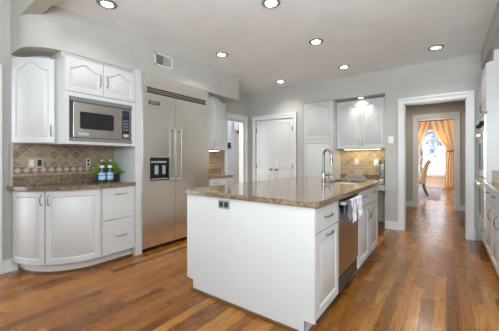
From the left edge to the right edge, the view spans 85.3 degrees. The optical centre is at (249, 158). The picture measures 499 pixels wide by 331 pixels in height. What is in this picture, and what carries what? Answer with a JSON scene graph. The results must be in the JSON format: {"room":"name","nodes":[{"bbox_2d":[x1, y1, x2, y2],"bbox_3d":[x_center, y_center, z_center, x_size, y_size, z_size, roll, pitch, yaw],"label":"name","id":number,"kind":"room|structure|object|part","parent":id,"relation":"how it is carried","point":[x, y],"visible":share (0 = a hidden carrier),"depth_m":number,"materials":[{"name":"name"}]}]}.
{"room":"kitchen","nodes":[
{"label":"kitchen","id":0,"kind":"room"},
{"bbox_2d":[10,0,17,13],"bbox_3d":[-2.414,-1.701,2.870,0.260,0.304,0.125,0,0,36],"label":"wall","id":1,"kind":"structure","parent":0,"point":[13,3],"depth_m":2.83,"materials":[{"name":"grey paint"}]},
{"bbox_2d":[18,0,57,16],"bbox_3d":[0.729,-1.644,0.586,7.509,0.418,0.125,0,0,36],"label":"header beam","id":2,"kind":"structure","parent":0,"point":[24,6],"depth_m":2.58,"materials":[{"name":"grey paint"}]},
{"bbox_2d":[9,143,71,185],"bbox_3d":[-2.196,0.059,3.264,0.150,0.443,1.048,0,0,36],"label":"wall","id":3,"kind":"structure","parent":0,"point":[11,144],"depth_m":2.84,"materials":[{"name":"grey paint"}]},
{"bbox_2d":[13,143,113,176],"bbox_3d":[-2.132,0.011,3.216,0.010,0.345,1.046,0,0,36],"label":"tile backsplash","id":4,"kind":"structure","parent":3,"relation":"attached to","point":[57,160],"depth_m":3.12,"materials":[{"name":"tile"}]},
{"bbox_2d":[28,158,42,167],"bbox_3d":[-2.320,0.043,2.940,0.011,0.112,0.140,0,0,36],"label":"switch plate","id":5,"kind":"object","parent":4,"relation":"attached to","point":[32,162],"visible":1,"depth_m":2.94,"materials":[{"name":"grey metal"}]},
{"bbox_2d":[86,158,89,166],"bbox_3d":[-2.006,0.044,3.373,0.009,0.105,0.050,0,0,36],"label":"wall outlet","id":6,"kind":"object","parent":4,"relation":"attached to","point":[87,159],"visible":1,"depth_m":3.37,"materials":[{"name":"beige plastic"}]},
{"bbox_2d":[46,51,134,146],"bbox_3d":[-1.829,-0.633,3.171,0.543,0.957,0.763,0,0,36],"label":"upper cabinet","id":7,"kind":"object","parent":3,"relation":"attached to","point":[75,75],"visible":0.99,"depth_m":2.92,"materials":[{"name":"white paint"}]},
{"bbox_3d":[-1.752,-0.869,2.880,0.020,0.348,0.374,0,0,36],"label":"door","id":8,"kind":"part","parent":7,"relation":"part of","materials":[{"name":"white paint"}]},
{"bbox_2d":[69,95,131,143],"bbox_3d":[-1.807,-0.416,3.151,0.472,0.458,0.673,0,0,36],"label":"microwave","id":9,"kind":"object","parent":7,"relation":"in","point":[90,120],"visible":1,"depth_m":2.97,"materials":[{"name":"silver metal"}]},
{"bbox_3d":[-1.472,-0.406,3.224,0.004,0.325,0.085,0,0,36],"label":"control panel","id":10,"kind":"part","parent":9,"relation":"part of","materials":[{"name":"black plastic"}]},
{"bbox_3d":[-1.528,-0.869,3.188,0.020,0.348,0.375,0,0,36],"label":"door","id":11,"kind":"part","parent":7,"relation":"part of","materials":[{"name":"white paint"}]},
{"bbox_2d":[10,5,238,102],"bbox_3d":[-1.375,-1.331,4.028,0.580,0.435,3.220,0,0,36],"label":"wall","id":12,"kind":"structure","parent":0,"point":[58,29],"depth_m":3.11,"materials":[{"name":"grey paint"}]},
{"bbox_2d":[155,52,172,69],"bbox_3d":[-1.192,-1.363,3.777,0.010,0.170,0.290,0,0,36],"label":"air vent","id":13,"kind":"object","parent":12,"relation":"in","point":[161,60],"visible":1,"depth_m":3.77,"materials":[{"name":"metal"}]},
{"bbox_2d":[0,0,249,266],"bbox_3d":[-2.593,-0.303,2.947,0.120,3.000,8.920,0,0,36],"label":"wall","id":14,"kind":"structure","parent":0,"point":[241,107],"depth_m":2.88,"materials":[{"name":"grey paint"}]},
{"bbox_2d":[0,64,1,274],"bbox_3d":[-2.929,0.108,2.354,0.034,2.177,1.175,0,0,36],"label":"trim","id":15,"kind":"structure","parent":14,"relation":"attached to","point":[0,64],"depth_m":2.81,"materials":[{"name":"white paint"}]},
{"bbox_2d":[2,259,17,273],"bbox_3d":[-2.547,1.132,2.883,0.030,0.130,0.130,0,0,36],"label":"baseboard","id":16,"kind":"structure","parent":14,"relation":"attached to","point":[8,265],"depth_m":2.87,"materials":[{"name":"white paint"}]},
{"bbox_2d":[12,56,54,143],"bbox_3d":[-2.289,-0.637,2.864,0.466,0.949,0.311,0,0,36],"label":"upper cabinet","id":17,"kind":"object","parent":14,"relation":"attached to","point":[33,78],"visible":1,"depth_m":2.78,"materials":[{"name":"white paint"}]},
{"bbox_2d":[209,151,222,167],"bbox_3d":[-0.872,0.011,5.201,0.012,0.347,1.050,0,0,36],"label":"backsplash","id":18,"kind":"structure","parent":14,"relation":"attached to","point":[215,157],"depth_m":5.46,"materials":[{"name":"tile"}]},
{"bbox_2d":[209,96,224,150],"bbox_3d":[-0.696,-0.637,5.029,0.498,0.949,0.980,0,0,36],"label":"upper cabinet","id":19,"kind":"object","parent":14,"relation":"attached to","point":[216,107],"visible":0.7,"depth_m":4.82,"materials":[{"name":"white paint"}]},
{"bbox_3d":[-0.734,-0.605,4.621,0.020,0.872,0.265,0,0,36],"label":"door","id":20,"kind":"part","parent":19,"relation":"part of","materials":[{"name":"white paint"}]},
{"bbox_2d":[224,112,247,182],"bbox_3d":[-0.344,0.111,6.022,0.164,2.172,0.800,0,0,36],"label":"trim","id":21,"kind":"structure","parent":14,"relation":"attached to","point":[243,121],"depth_m":6.23,"materials":[{"name":"white paint"}]},
{"bbox_2d":[228,121,234,183],"bbox_3d":[-1.235,-0.103,6.892,0.100,2.600,2.700,0,0,36],"label":"wall","id":22,"kind":"structure","parent":0,"point":[231,128],"depth_m":7.79,"materials":[{"name":"grey paint"}]},
{"bbox_2d":[235,125,238,182],"bbox_3d":[0.618,-0.103,7.239,2.490,2.600,0.120,0,0,36],"label":"wall","id":23,"kind":"structure","parent":0,"point":[236,134],"depth_m":7.87,"materials":[{"name":"paint"}]},
{"bbox_2d":[234,122,238,133],"bbox_3d":[-0.363,-0.918,7.777,0.136,0.390,0.170,0,0,36],"label":"wall sconce","id":24,"kind":"object","parent":23,"relation":"attached to","point":[236,124],"visible":0.73,"depth_m":7.72,"materials":[{"name":"white"}]},
{"bbox_3d":[-0.374,-0.968,7.762,0.136,0.290,0.134,0,0,36],"label":"lamp shade","id":25,"kind":"part","parent":24,"relation":"part of","materials":[{"name":"white"}]},
{"bbox_2d":[0,187,498,330],"bbox_3d":[2.541,1.222,5.199,10.000,0.050,18.600,0,0,36],"label":"floor","id":26,"kind":"structure","parent":0,"point":[427,275],"depth_m":2.43,"materials":[{"name":"brown wood"}]},
{"bbox_2d":[12,188,100,273],"bbox_3d":[-2.095,0.760,2.957,0.670,0.874,0.629,0,0,36],"label":"base cabinet","id":27,"kind":"object","parent":26,"relation":"on","point":[59,231],"visible":0.99,"depth_m":2.81,"materials":[{"name":"white paint"}]},
{"bbox_3d":[-2.311,0.711,2.814,0.444,0.752,0.056,0,0,15],"label":"door","id":28,"kind":"part","parent":27,"relation":"part of","materials":[{"name":"white paint"}]},
{"bbox_3d":[-2.104,1.188,3.000,0.605,0.018,0.570,0,0,36],"label":"shoe moulding","id":29,"kind":"part","parent":27,"relation":"part of","materials":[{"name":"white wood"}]},
{"bbox_2d":[6,174,135,190],"bbox_3d":[-1.984,0.254,3.097,0.685,0.137,1.065,0,0,36],"label":"countertop","id":30,"kind":"structure","parent":27,"relation":"on","point":[74,181],"depth_m":2.99,"materials":[{"name":"brown stone"}]},
{"bbox_2d":[98,160,105,181],"bbox_3d":[-1.787,0.144,3.282,0.081,0.274,0.081,0,0,36],"label":"water bottle","id":31,"kind":"object","parent":30,"relation":"on","point":[101,172],"visible":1,"depth_m":3.26,"materials":[{"name":"green glass"}]},
{"bbox_2d":[87,161,122,180],"bbox_3d":[-1.809,0.127,3.341,0.332,0.309,0.467,0,0,36],"label":"potted plant","id":32,"kind":"object","parent":30,"relation":"on","point":[116,171],"visible":0.34,"depth_m":3.46,"materials":[{"name":"green plant"}]},
{"bbox_3d":[-1.800,0.239,3.460,0.100,0.084,0.242,0,0,36],"label":"planter","id":33,"kind":"part","parent":32,"relation":"part of","materials":[{"name":"black plastic"}]},
{"bbox_2d":[106,160,113,181],"bbox_3d":[-1.724,0.144,3.347,0.081,0.274,0.081,0,0,36],"label":"water bottle","id":34,"kind":"object","parent":30,"relation":"on","point":[109,172],"visible":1,"depth_m":3.32,"materials":[{"name":"green glass"}]},
{"bbox_3d":[-1.860,0.711,2.868,0.490,0.752,0.070,0,0,-28],"label":"door","id":35,"kind":"part","parent":27,"relation":"part of","materials":[{"name":"white paint"}]},
{"bbox_2d":[99,185,134,264],"bbox_3d":[-1.782,0.760,3.365,0.696,0.874,0.396,0,0,36],"label":"base cabinet","id":36,"kind":"object","parent":26,"relation":"on","point":[117,203],"visible":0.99,"depth_m":3.17,"materials":[{"name":"white paint"}]},
{"bbox_3d":[-1.582,1.188,3.220,0.015,0.018,0.396,0,0,36],"label":"shoe moulding","id":37,"kind":"part","parent":36,"relation":"part of","materials":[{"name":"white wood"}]},
{"bbox_3d":[-1.532,0.894,3.183,0.020,0.385,0.386,0,0,36],"label":"drawer","id":38,"kind":"part","parent":36,"relation":"part of","materials":[{"name":"white paint"}]},
{"bbox_3d":[-1.532,0.513,3.183,0.020,0.357,0.386,0,0,36],"label":"drawer","id":39,"kind":"part","parent":36,"relation":"part of","materials":[{"name":"white paint"}]},
{"bbox_2d":[114,69,140,255],"bbox_3d":[-1.652,0.043,3.568,0.668,2.309,0.079,0,0,36],"label":"end panel","id":40,"kind":"object","parent":26,"relation":"on","point":[128,158],"visible":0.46,"depth_m":3.38,"materials":[{"name":"white paint"}]},
{"bbox_2d":[141,72,208,253],"bbox_3d":[-1.244,0.045,4.068,0.722,2.303,1.200,0,0,36],"label":"refrigerator","id":41,"kind":"object","parent":26,"relation":"on","point":[174,114],"visible":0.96,"depth_m":3.75,"materials":[{"name":"silver metal"}]},
{"bbox_3d":[-1.378,0.047,3.434,0.037,2.300,0.017,0,0,36],"label":"trim","id":42,"kind":"part","parent":41,"relation":"part of","materials":[{"name":"grey"}]},
{"bbox_3d":[-1.217,0.143,3.643,0.052,1.997,0.503,0,0,36],"label":"door","id":43,"kind":"part","parent":41,"relation":"part of","materials":[{"name":"silver metal"}]},
{"bbox_3d":[-1.050,-0.056,3.775,0.064,0.735,0.018,0,0,36],"label":"handle","id":44,"kind":"part","parent":41,"relation":"part of","materials":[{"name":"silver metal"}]},
{"bbox_3d":[-0.982,-0.056,3.869,0.064,0.735,0.018,0,0,36],"label":"handle","id":45,"kind":"part","parent":41,"relation":"part of","materials":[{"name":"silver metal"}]},
{"bbox_3d":[-0.871,0.143,4.119,0.052,1.997,0.663,0,0,36],"label":"door","id":46,"kind":"part","parent":41,"relation":"part of","materials":[{"name":"silver metal"}]},
{"bbox_2d":[209,177,232,185],"bbox_3d":[-0.604,0.760,4.987,0.696,0.874,1.020,0,0,36],"label":"base cabinet","id":47,"kind":"object","parent":26,"relation":"on","point":[229,180],"visible":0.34,"depth_m":4.62,"materials":[{"name":"white paint"}]},
{"bbox_3d":[-0.575,0.416,4.500,0.020,0.162,0.255,0,0,36],"label":"drawer","id":48,"kind":"part","parent":47,"relation":"part of","materials":[{"name":"white paint"}]},
{"bbox_2d":[209,168,232,178],"bbox_3d":[-0.599,0.254,5.003,0.685,0.137,1.050,0,0,36],"label":"countertop","id":49,"kind":"structure","parent":47,"relation":"on","point":[214,173],"depth_m":4.93,"materials":[{"name":"brown stone"}]},
{"bbox_3d":[-0.389,0.416,4.848,0.059,0.162,0.502,0,0,19],"label":"drawer","id":50,"kind":"part","parent":47,"relation":"part of","materials":[{"name":"white paint"}]},
{"bbox_2d":[187,194,337,330],"bbox_3d":[0.078,0.760,2.347,1.278,0.874,0.511,0,0,36],"label":"base cabinet","id":51,"kind":"object","parent":26,"relation":"on","point":[276,264],"visible":0.91,"depth_m":2.05,"materials":[{"name":"white paint"}]},
{"bbox_2d":[218,199,229,208],"bbox_3d":[-0.214,0.378,2.255,0.120,0.072,0.009,0,0,36],"label":"island outlet","id":52,"kind":"object","parent":51,"relation":"attached to","point":[224,204],"visible":1,"depth_m":2.25,"materials":[{"name":"grey"}]},
{"bbox_3d":[-0.081,1.186,2.155,1.115,0.022,0.014,0,0,36],"label":"shoe moulding","id":53,"kind":"part","parent":51,"relation":"part of","materials":[{"name":"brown wood"}]},
{"bbox_2d":[185,176,382,207],"bbox_3d":[0.592,0.302,3.077,1.310,0.040,2.325,0,0,36],"label":"countertop","id":54,"kind":"structure","parent":51,"relation":"on","point":[309,192],"depth_m":2.43,"materials":[{"name":"brown stone"}]},
{"bbox_2d":[321,148,332,180],"bbox_3d":[1.021,0.072,3.513,0.114,0.419,0.188,0,0,-40],"label":"faucet","id":55,"kind":"object","parent":54,"relation":"on","point":[323,174],"visible":1,"depth_m":3.52,"materials":[{"name":"silver metal"}]},
{"bbox_3d":[0.575,0.418,2.007,0.020,0.167,0.465,0,0,36],"label":"drawer","id":56,"kind":"part","parent":51,"relation":"part of","materials":[{"name":"white paint"}]},
{"bbox_3d":[0.575,0.801,2.007,0.020,0.572,0.465,0,0,36],"label":"door","id":57,"kind":"part","parent":51,"relation":"part of","materials":[{"name":"white paint"}]},
{"bbox_2d":[303,100,340,177],"bbox_3d":[1.499,0.025,5.623,0.624,2.343,0.516,0,0,36],"label":"tall cabinet","id":58,"kind":"object","parent":26,"relation":"on","point":[319,118],"visible":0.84,"depth_m":5.43,"materials":[{"name":"white paint"}]},
{"bbox_3d":[1.370,0.354,5.444,0.613,1.465,0.020,0,0,36],"label":"door","id":59,"kind":"part","parent":58,"relation":"part of","materials":[{"name":"white paint"}]},
{"bbox_3d":[1.370,-0.768,5.444,0.613,0.740,0.020,0,0,36],"label":"door","id":60,"kind":"part","parent":58,"relation":"part of","materials":[{"name":"white paint"}]},
{"bbox_2d":[330,193,362,303],"bbox_3d":[0.679,0.761,2.597,0.646,0.872,0.588,0,0,36],"label":"dishwasher","id":61,"kind":"object","parent":26,"relation":"on","point":[347,230],"visible":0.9,"depth_m":2.36,"materials":[{"name":"silver"}]},
{"bbox_3d":[0.892,0.674,2.442,0.022,0.555,0.580,0,0,36],"label":"door","id":62,"kind":"part","parent":61,"relation":"part of","materials":[{"name":"silver metal"}]},
{"bbox_2d":[344,199,351,220],"bbox_3d":[0.826,0.425,2.260,0.050,0.165,0.102,0,0,36],"label":"dish towel","id":63,"kind":"object","parent":61,"relation":"hanging from","point":[349,201],"visible":0.91,"depth_m":2.26,"materials":[{"name":"fabric"}]},
{"bbox_3d":[0.891,0.360,2.443,0.020,0.062,0.580,0,0,36],"label":"control panel","id":64,"kind":"part","parent":61,"relation":"part of","materials":[{"name":"black plastic"}]},
{"bbox_2d":[348,197,356,222],"bbox_3d":[0.902,0.443,2.364,0.051,0.200,0.178,0,0,36],"label":"dish towel","id":65,"kind":"object","parent":61,"relation":"hanging from","point":[354,203],"visible":0.8,"depth_m":2.36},
{"bbox_2d":[355,195,362,218],"bbox_3d":[1.015,0.440,2.520,0.050,0.195,0.224,0,0,36],"label":"dish towel","id":66,"kind":"object","parent":61,"relation":"hanging from","point":[359,200],"visible":0.8,"depth_m":2.50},
{"bbox_2d":[344,173,365,178],"bbox_3d":[1.872,0.711,4.652,0.505,0.970,0.512,0,0,36],"label":"desk chair","id":67,"kind":"object","parent":26,"relation":"on","point":[351,175],"visible":0.09,"depth_m":4.44,"materials":[{"name":"grey fabric"}]},
{"bbox_2d":[336,182,377,268],"bbox_3d":[0.687,0.760,3.185,1.278,0.874,1.549,0,0,36],"label":"base cabinet","id":68,"kind":"object","parent":26,"relation":"on","point":[368,223],"visible":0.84,"depth_m":3.03,"materials":[{"name":"white paint"}]},
{"bbox_3d":[1.207,0.801,2.878,0.020,0.572,0.464,0,0,36],"label":"door","id":69,"kind":"part","parent":68,"relation":"part of","materials":[{"name":"white paint"}]},
{"bbox_3d":[1.207,0.418,2.878,0.020,0.167,0.464,0,0,36],"label":"false drawer","id":70,"kind":"part","parent":68,"relation":"part of","materials":[{"name":"white paint"}]},
{"bbox_3d":[1.487,0.801,3.263,0.020,0.572,0.472,0,0,36],"label":"door","id":71,"kind":"part","parent":68,"relation":"part of","materials":[{"name":"white paint"}]},
{"bbox_3d":[1.487,0.418,3.263,0.020,0.167,0.472,0,0,36],"label":"false drawer","id":72,"kind":"part","parent":68,"relation":"part of","materials":[{"name":"white paint"}]},
{"bbox_2d":[418,188,440,199],"bbox_3d":[5.408,1.191,10.131,2.840,0.012,3.650,0,0,36],"label":"area rug","id":73,"kind":"object","parent":26,"relation":"on","point":[434,194],"visible":0.29,"depth_m":9.05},
{"bbox_2d":[418,160,431,196],"bbox_3d":[5.505,0.596,8.794,0.685,1.172,0.480,0,0,36],"label":"dining chair","id":74,"kind":"object","parent":73,"relation":"on","point":[422,181],"visible":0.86,"depth_m":8.53,"materials":[{"name":"beige fabric"}]},
{"bbox_3d":[5.666,0.394,8.677,0.287,0.768,0.474,0,0,36],"label":"backrest","id":75,"kind":"part","parent":74,"relation":"part of","materials":[{"name":"beige fabric"}]},
{"bbox_2d":[485,187,491,257],"bbox_3d":[2.982,0.760,2.922,0.666,0.874,0.463,0,0,36],"label":"base cabinet","id":76,"kind":"object","parent":26,"relation":"on","point":[488,191],"visible":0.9,"depth_m":3.10,"materials":[{"name":"white paint"}]},
{"bbox_3d":[2.743,0.418,3.095,0.020,0.167,0.455,0,0,36],"label":"drawer","id":77,"kind":"part","parent":76,"relation":"part of","materials":[{"name":"white paint"}]},
{"bbox_3d":[2.743,0.801,3.095,0.020,0.572,0.455,0,0,36],"label":"door","id":78,"kind":"part","parent":76,"relation":"part of","materials":[{"name":"white paint"}]},
{"bbox_2d":[479,49,498,246],"bbox_3d":[3.369,-0.058,3.454,0.666,2.509,0.846,0,0,36],"label":"tall cabinet","id":79,"kind":"object","parent":26,"relation":"on","point":[489,79],"visible":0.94,"depth_m":3.27,"materials":[{"name":"white paint"}]},
{"bbox_2d":[473,114,485,226],"bbox_3d":[3.319,0.147,3.485,0.646,1.410,0.694,0,0,36],"label":"wall oven","id":80,"kind":"object","parent":79,"relation":"on","point":[481,126],"visible":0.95,"depth_m":3.48,"materials":[{"name":"silver"}]},
{"bbox_3d":[3.121,0.544,3.628,0.035,0.595,0.694,0,0,36],"label":"door","id":81,"kind":"part","parent":80,"relation":"part of","materials":[{"name":"silver metal"}]},
{"bbox_3d":[3.121,-0.063,3.628,0.035,0.590,0.694,0,0,36],"label":"door","id":82,"kind":"part","parent":80,"relation":"part of","materials":[{"name":"silver metal"}]},
{"bbox_3d":[3.123,-0.461,3.627,0.030,0.185,0.694,0,0,36],"label":"control panel","id":83,"kind":"part","parent":80,"relation":"part of","materials":[{"name":"silver metal"}]},
{"bbox_3d":[3.254,-0.873,3.798,0.020,0.590,0.410,0,0,36],"label":"door","id":84,"kind":"part","parent":79,"relation":"part of","materials":[{"name":"white paint"}]},
{"bbox_3d":[3.130,0.975,3.628,0.020,0.225,0.830,0,0,36],"label":"drawer","id":85,"kind":"part","parent":79,"relation":"part of","materials":[{"name":"white paint"}]},
{"bbox_3d":[3.007,-0.873,3.459,0.020,0.590,0.412,0,0,36],"label":"door","id":86,"kind":"part","parent":79,"relation":"part of","materials":[{"name":"white paint"}]},
{"bbox_2d":[491,190,498,273],"bbox_3d":[2.707,0.760,2.543,0.666,0.874,0.467,0,0,36],"label":"base cabinet","id":87,"kind":"object","parent":26,"relation":"on","point":[494,197],"visible":0.95,"depth_m":2.72,"materials":[{"name":"white paint"}]},
{"bbox_3d":[2.468,0.418,2.717,0.020,0.167,0.459,0,0,36],"label":"drawer","id":88,"kind":"part","parent":87,"relation":"part of","materials":[{"name":"white paint"}]},
{"bbox_2d":[498,195,498,275],"bbox_3d":[2.373,0.760,2.084,0.666,0.874,0.662,0,0,36],"label":"base cabinet","id":89,"kind":"object","parent":26,"relation":"on","point":[498,195],"visible":0.95,"depth_m":2.51,"materials":[{"name":"white paint"}]},
{"bbox_2d":[485,170,498,194],"bbox_3d":[2.653,0.230,2.458,0.653,0.185,1.596,0,0,36],"label":"countertop","id":90,"kind":"structure","parent":89,"relation":"on","point":[494,186],"depth_m":3.14,"materials":[{"name":"brown stone"}]},
{"bbox_2d":[53,0,497,93],"bbox_3d":[1.150,-1.598,3.284,10.000,0.100,4.734,0,0,36],"label":"ceiling","id":91,"kind":"structure","parent":0,"point":[264,46],"depth_m":3.26,"materials":[{"name":"paint"}]},
{"bbox_2d":[96,0,117,8],"bbox_3d":[-1.418,-1.587,2.698,0.188,0.102,0.188,0,0,36],"label":"recessed light","id":92,"kind":"object","parent":91,"relation":"in","point":[109,4],"visible":1,"depth_m":2.73,"materials":[{"name":"grey"}]},
{"bbox_2d":[215,52,227,56],"bbox_3d":[-0.409,-1.587,4.005,0.188,0.102,0.188,0,0,36],"label":"recessed light","id":93,"kind":"object","parent":91,"relation":"in","point":[220,54],"visible":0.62,"depth_m":4.03,"materials":[{"name":"grey"}]},
{"bbox_2d":[262,0,279,7],"bbox_3d":[0.212,-1.587,2.681,0.188,0.102,0.188,0,0,36],"label":"recessed light","id":94,"kind":"object","parent":91,"relation":"in","point":[265,3],"visible":1,"depth_m":2.73,"materials":[{"name":"grey"}]},
{"bbox_2d":[309,38,322,44],"bbox_3d":[0.876,-1.587,3.567,0.188,0.102,0.188,0,0,36],"label":"recessed light","id":95,"kind":"object","parent":91,"relation":"in","point":[315,41],"visible":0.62,"depth_m":3.59,"materials":[{"name":"grey"}]},
{"bbox_2d":[338,65,349,68],"bbox_3d":[1.586,-1.587,4.550,0.188,0.102,0.188,0,0,36],"label":"recessed light","id":96,"kind":"object","parent":91,"relation":"in","point":[341,66],"visible":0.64,"depth_m":4.58,"materials":[{"name":"grey"}]},
{"bbox_2d":[428,45,443,49],"bbox_3d":[2.586,-1.587,3.758,0.188,0.102,0.188,0,0,36],"label":"recessed light","id":97,"kind":"object","parent":91,"relation":"in","point":[435,47],"visible":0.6,"depth_m":3.77,"materials":[{"name":"grey"}]},
{"bbox_2d":[304,93,384,103],"bbox_3d":[1.878,-1.186,5.367,1.542,0.074,0.487,0,0,36],"label":"ceiling","id":98,"kind":"structure","parent":0,"point":[381,94],"depth_m":5.14,"materials":[{"name":"grey paint"}]},
{"bbox_2d":[250,53,482,240],"bbox_3d":[2.193,-0.175,5.205,4.970,2.745,0.600,0,0,36],"label":"wall","id":99,"kind":"structure","parent":0,"point":[463,73],"depth_m":4.68,"materials":[{"name":"grey paint"}]},
{"bbox_2d":[256,119,273,180],"bbox_3d":[0.337,0.152,6.159,0.479,2.070,0.098,0,0,36],"label":"door","id":100,"kind":"structure","parent":99,"relation":"in","point":[264,128],"depth_m":6.17,"materials":[{"name":"white paint"}]},
{"bbox_2d":[252,112,296,180],"bbox_3d":[0.530,0.106,6.021,1.130,2.182,0.034,0,0,36],"label":"trim","id":101,"kind":"structure","parent":99,"relation":"attached to","point":[292,114],"depth_m":5.99,"materials":[{"name":"white paint"}]},
{"bbox_2d":[274,118,292,178],"bbox_3d":[0.726,0.152,5.877,0.469,2.070,0.098,0,0,36],"label":"door","id":102,"kind":"structure","parent":99,"relation":"in","point":[283,128],"depth_m":5.88,"materials":[{"name":"white paint"},{"name":"brass"}]},
{"bbox_2d":[337,97,384,148],"bbox_3d":[2.181,-0.665,5.251,0.912,0.935,0.316,0,0,36],"label":"upper cabinet","id":103,"kind":"object","parent":99,"relation":"attached to","point":[360,123],"visible":0.99,"depth_m":5.13,"materials":[{"name":"white paint"}]},
{"bbox_3d":[1.927,-0.658,5.287,0.447,0.910,0.020,0,0,36],"label":"door","id":104,"kind":"part","parent":103,"relation":"part of","materials":[{"name":"white paint"}]},
{"bbox_2d":[344,148,380,149],"bbox_3d":[2.160,-0.188,5.210,0.670,0.018,0.070,0,0,36],"label":"light","id":105,"kind":"object","parent":103,"relation":"attached to","point":[369,148],"visible":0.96,"depth_m":5.15,"materials":[{"name":"white plastic"}]},
{"bbox_3d":[2.295,-0.658,5.019,0.447,0.910,0.020,0,0,36],"label":"door","id":106,"kind":"part","parent":103,"relation":"part of","materials":[{"name":"white paint"}]},
{"bbox_2d":[340,174,384,190],"bbox_3d":[2.117,0.432,5.164,0.910,0.250,0.510,0,0,36],"label":"desk","id":107,"kind":"object","parent":99,"relation":"attached to","point":[381,187],"visible":0.1,"depth_m":5.23,"materials":[{"name":"brown stone"}]},
{"bbox_3d":[1.988,0.503,4.987,0.894,0.097,0.015,0,0,36],"label":"drawer","id":108,"kind":"part","parent":107,"relation":"part of","materials":[{"name":"white paint"}]},
{"bbox_2d":[379,160,384,181],"bbox_3d":[2.442,0.216,4.969,0.080,0.379,0.210,0,0,36],"label":"file holder","id":109,"kind":"object","parent":107,"relation":"on","point":[381,166],"visible":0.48,"depth_m":4.97,"materials":[{"name":"silver metal"}]},
{"bbox_3d":[2.412,0.212,4.990,0.007,0.370,0.210,0,0,36],"label":"panel","id":110,"kind":"part","parent":109,"relation":"part of","materials":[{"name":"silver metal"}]},
{"bbox_2d":[341,149,384,174],"bbox_3d":[2.271,0.070,5.375,0.912,0.534,0.011,0,0,36],"label":"backsplash","id":111,"kind":"structure","parent":99,"relation":"attached to","point":[366,158],"depth_m":5.40,"materials":[{"name":"tile"}]},
{"bbox_2d":[374,159,378,165],"bbox_3d":[2.441,0.072,5.223,0.080,0.130,0.035,0,0,36],"label":"wall outlet","id":112,"kind":"object","parent":111,"relation":"attached to","point":[376,161],"visible":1,"depth_m":5.21,"materials":[{"name":"white plastic"}]},
{"bbox_2d":[388,136,392,142],"bbox_3d":[2.427,-0.330,4.654,0.080,0.123,0.016,0,0,36],"label":"light switch","id":113,"kind":"object","parent":99,"relation":"attached to","point":[390,138],"visible":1,"depth_m":4.66,"materials":[{"name":"white plastic"}]},
{"bbox_2d":[385,220,396,229],"bbox_3d":[2.431,1.132,4.643,0.204,0.130,0.030,0,0,36],"label":"baseboard","id":114,"kind":"structure","parent":99,"relation":"attached to","point":[388,224],"depth_m":4.65,"materials":[{"name":"white paint"}]},
{"bbox_2d":[397,90,474,240],"bbox_3d":[2.952,0.091,4.338,1.013,2.212,0.170,0,0,36],"label":"trim","id":115,"kind":"structure","parent":99,"relation":"attached to","point":[468,96],"depth_m":4.12,"materials":[{"name":"white paint"}]},
{"bbox_2d":[406,100,464,204],"bbox_3d":[4.527,-0.278,8.528,5.300,2.950,8.720,0,0,36],"label":"wall","id":116,"kind":"structure","parent":0,"point":[455,106],"depth_m":6.74,"materials":[{"name":"paint"}]},
{"bbox_2d":[406,201,411,206],"bbox_3d":[3.495,1.132,7.269,1.510,0.130,0.030,0,0,36],"label":"baseboard","id":117,"kind":"structure","parent":116,"relation":"attached to","point":[408,203],"depth_m":6.87,"materials":[{"name":"white paint"}]},
{"bbox_2d":[418,184,444,187],"bbox_3d":[6.654,1.127,12.204,4.420,0.140,0.030,0,0,36],"label":"baseboard","id":118,"kind":"structure","parent":116,"relation":"attached to","point":[419,185],"depth_m":11.39,"materials":[{"name":"white paint"}]},
{"bbox_2d":[418,129,445,176],"bbox_3d":[7.694,-0.263,11.424,1.080,1.980,0.130,0,0,36],"label":"window","id":119,"kind":"structure","parent":116,"relation":"in","point":[428,130],"depth_m":11.44,"materials":[{"name":"white paint"}]},
{"bbox_2d":[412,111,459,210],"bbox_3d":[4.537,0.049,6.611,0.950,2.297,0.210,0,0,36],"label":"trim","id":120,"kind":"structure","parent":116,"relation":"attached to","point":[456,115],"depth_m":6.41,"materials":[{"name":"white paint"}]},
{"bbox_2d":[418,119,453,121],"bbox_3d":[7.571,-1.593,11.433,2.010,0.032,0.200,0,0,36],"label":"curtain rod","id":121,"kind":"object","parent":116,"relation":"attached to","point":[445,119],"visible":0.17,"depth_m":11.21,"materials":[{"name":"brown wood"}]},
{"bbox_2d":[418,121,429,150],"bbox_3d":[7.125,-0.199,11.580,0.972,2.752,0.170,0,0,36],"label":"curtain","id":122,"kind":"object","parent":121,"relation":"hanging from","point":[422,126],"visible":0.2,"depth_m":11.49,"materials":[{"name":"fabric"}]},
{"bbox_2d":[430,120,453,187],"bbox_3d":[7.904,-0.198,11.042,0.976,2.751,0.187,0,0,36],"label":"curtain","id":123,"kind":"object","parent":121,"relation":"hanging from","point":[444,130],"visible":0.76,"depth_m":10.95,"materials":[{"name":"fabric"}]},
{"bbox_2d":[419,118,453,120],"bbox_3d":[6.640,-1.653,12.184,4.420,0.100,0.080,0,0,36],"label":"trim","id":124,"kind":"structure","parent":116,"relation":"attached to","point":[447,118],"depth_m":11.30,"materials":[{"name":"white paint"}]},
{"bbox_2d":[460,205,464,210],"bbox_3d":[5.255,1.132,5.990,0.940,0.130,0.030,0,0,36],"label":"baseboard","id":125,"kind":"structure","parent":116,"relation":"attached to","point":[462,207],"depth_m":6.24,"materials":[{"name":"white paint"}]},
{"bbox_2d":[481,0,498,68],"bbox_3d":[2.875,-1.431,2.732,0.620,0.235,2.600,0,0,36],"label":"wall","id":126,"kind":"structure","parent":0,"point":[491,43],"depth_m":3.11,"materials":[{"name":"grey paint"}]},
{"label":"outside","id":127,"kind":"structure","parent":0,"visible":0},
{"bbox_2d":[420,131,442,172],"bbox_3d":[12.885,-0.744,20.344,2.733,3.901,2.728,0,0,13],"label":"tree","id":128,"kind":"object","parent":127,"point":[431,151],"visible":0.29,"depth_m":19.77,"materials":[{"name":"bark"},{"name":"leaf"}]},
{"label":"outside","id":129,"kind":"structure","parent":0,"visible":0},
{"bbox_2d":[430,136,444,158],"bbox_3d":[17.661,-0.897,24.178,3.277,4.206,2.481,0,0,36],"label":"tree","id":130,"kind":"object","parent":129,"point":[442,152],"visible":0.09,"depth_m":24.34,"materials":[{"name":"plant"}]}
]}

